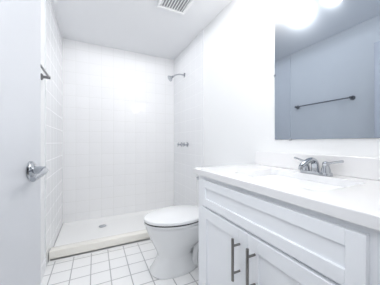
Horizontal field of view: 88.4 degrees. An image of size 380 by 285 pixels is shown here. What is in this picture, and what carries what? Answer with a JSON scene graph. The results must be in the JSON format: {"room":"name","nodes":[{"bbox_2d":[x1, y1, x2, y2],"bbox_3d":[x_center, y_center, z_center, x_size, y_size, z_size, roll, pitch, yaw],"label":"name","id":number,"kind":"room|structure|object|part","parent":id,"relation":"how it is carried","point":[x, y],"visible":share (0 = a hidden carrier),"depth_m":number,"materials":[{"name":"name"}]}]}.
{"room":"bathroom","nodes":[
{"label":"bathroom","id":0,"kind":"room"},
{"bbox_2d":[41,0,44,265],"bbox_3d":[-1.038,-0.135,1.137,0.120,2.370,2.920,0,0,-26],"label":"wall","id":1,"kind":"structure","parent":0,"point":[43,131],"depth_m":1.57,"materials":[{"name":"white paint"}]},
{"bbox_2d":[41,258,45,280],"bbox_3d":[-0.797,1.005,0.792,0.012,0.090,1.849,0,0,-26],"label":"baseboard","id":2,"kind":"structure","parent":1,"relation":"attached to","point":[43,267],"depth_m":1.50,"materials":[{"name":"white paint"}]},
{"bbox_2d":[41,65,50,79],"bbox_3d":[-0.979,-0.510,1.227,0.062,0.051,0.722,0,0,-26],"label":"towel rail","id":3,"kind":"object","parent":1,"relation":"attached to","point":[47,76],"visible":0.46,"depth_m":1.50,"materials":[{"name":"silver metal"}]},
{"bbox_2d":[45,0,62,266],"bbox_3d":[-1.409,-0.135,2.047,0.008,2.370,0.942,0,0,-26],"label":"tile","id":4,"kind":"structure","parent":1,"relation":"attached to","point":[53,132],"depth_m":1.93,"materials":[{"name":"white tile"}]},
{"bbox_2d":[41,240,198,284],"bbox_3d":[-0.326,1.090,1.549,1.760,0.080,3.040,0,0,-26],"label":"floor","id":5,"kind":"structure","parent":0,"point":[131,264],"depth_m":1.60,"materials":[{"name":"tile"}]},
{"bbox_2d":[49,209,155,261],"bbox_3d":[-0.749,1.002,2.419,1.498,0.095,0.855,0,0,-26],"label":"shower pan","id":6,"kind":"object","parent":5,"relation":"on","point":[81,237],"visible":0.79,"depth_m":2.13,"materials":[{"name":"white plastic"}]},
{"bbox_2d":[144,166,215,279],"bbox_3d":[-0.007,0.648,1.715,0.789,0.804,0.506,0,0,-26],"label":"toilet","id":7,"kind":"object","parent":5,"relation":"on","point":[173,232],"visible":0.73,"depth_m":1.54,"materials":[{"name":"white ceramic"}]},
{"bbox_3d":[-0.109,0.644,1.666,0.557,0.020,0.384,0,0,-26],"label":"seat","id":8,"kind":"part","parent":7,"relation":"part of","materials":[{"name":"white plastic"}]},
{"bbox_3d":[-0.110,0.614,1.665,0.560,0.027,0.390,0,0,-26],"label":"lid","id":9,"kind":"part","parent":7,"relation":"part of","materials":[{"name":"white ceramic"}]},
{"bbox_2d":[193,151,379,284],"bbox_3d":[0.467,0.559,0.970,0.594,0.982,0.965,0,0,-26],"label":"bathroom vanity","id":10,"kind":"object","parent":5,"relation":"on","point":[273,218],"visible":1,"depth_m":0.77,"materials":[{"name":"white paint"}]},
{"bbox_2d":[294,156,343,176],"bbox_3d":[0.622,0.122,1.020,0.158,0.090,0.255,0,0,-26],"label":"faucet","id":11,"kind":"object","parent":10,"relation":"on","point":[304,167],"depth_m":1.01,"materials":[{"name":"silver metal"}]},
{"bbox_2d":[51,0,231,59],"bbox_3d":[-0.326,-1.360,1.549,1.760,0.080,3.040,0,0,-26],"label":"ceiling","id":12,"kind":"structure","parent":0,"point":[147,27],"depth_m":2.17,"materials":[{"name":"white paint"}]},
{"bbox_2d":[156,0,193,15],"bbox_3d":[-0.131,-1.308,1.811,0.290,0.022,0.290,0,0,-26],"label":"ceiling vent","id":13,"kind":"object","parent":12,"relation":"in","point":[180,7],"visible":1,"depth_m":1.87,"materials":[{"name":"white plastic"}]},
{"bbox_2d":[204,0,379,166],"bbox_3d":[0.437,-0.135,1.853,0.120,2.370,2.920,0,0,-26],"label":"wall","id":14,"kind":"structure","parent":0,"point":[239,82],"depth_m":1.66,"materials":[{"name":"white paint"}]},
{"bbox_2d":[174,30,203,205],"bbox_3d":[-0.049,-0.135,2.708,0.008,2.370,0.942,0,0,-26],"label":"tile","id":15,"kind":"structure","parent":14,"relation":"attached to","point":[189,103],"depth_m":2.64,"materials":[{"name":"white tile"}]},
{"bbox_2d":[168,73,184,81],"bbox_3d":[-0.190,-0.908,2.705,0.246,0.148,0.084,0,0,-26],"label":"shower head","id":16,"kind":"object","parent":15,"relation":"attached to","point":[170,78],"visible":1,"depth_m":2.68},
{"bbox_2d":[177,142,187,146],"bbox_3d":[-0.109,0.030,2.744,0.066,0.066,0.266,0,0,-26],"label":"shower valve","id":17,"kind":"object","parent":15,"relation":"attached to","point":[180,144],"visible":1,"depth_m":2.74,"materials":[{"name":"silver metal"}]},
{"bbox_2d":[274,0,379,140],"bbox_3d":[0.756,-0.482,1.045,0.008,0.941,0.748,0,0,-26],"label":"mirror","id":18,"kind":"object","parent":14,"relation":"attached to","point":[327,69],"visible":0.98,"depth_m":1.06,"materials":[{"name":"clear glass"}]},
{"bbox_3d":[-0.964,-0.135,2.862,1.760,2.370,0.120,0,0,-26],"label":"wall","id":19,"kind":"structure","parent":0,"visible":0},
{"bbox_2d":[63,38,173,222],"bbox_3d":[-0.936,-0.135,2.805,1.520,2.370,0.008,0,0,-26],"label":"tile","id":20,"kind":"structure","parent":19,"relation":"attached to","point":[118,131],"depth_m":2.75,"materials":[{"name":"white tile"}]},
{"bbox_3d":[0.311,-0.135,0.236,1.520,2.370,0.120,0,0,-26],"label":"wall","id":21,"kind":"structure","parent":0,"visible":0},
{"bbox_2d":[0,0,40,284],"bbox_3d":[-0.469,0.031,0.376,0.038,2.022,0.800,0,0,-19],"label":"door","id":22,"kind":"structure","parent":21,"relation":"in","point":[20,136],"depth_m":0.61,"materials":[{"name":"white paint"}]},
{"bbox_2d":[26,161,48,181],"bbox_3d":[-0.568,0.132,0.649,0.167,0.136,0.221,0,0,-26],"label":"door handle","id":23,"kind":"object","parent":22,"relation":"attached to","point":[34,172],"depth_m":0.65,"materials":[{"name":"silver metal"}]}
]}

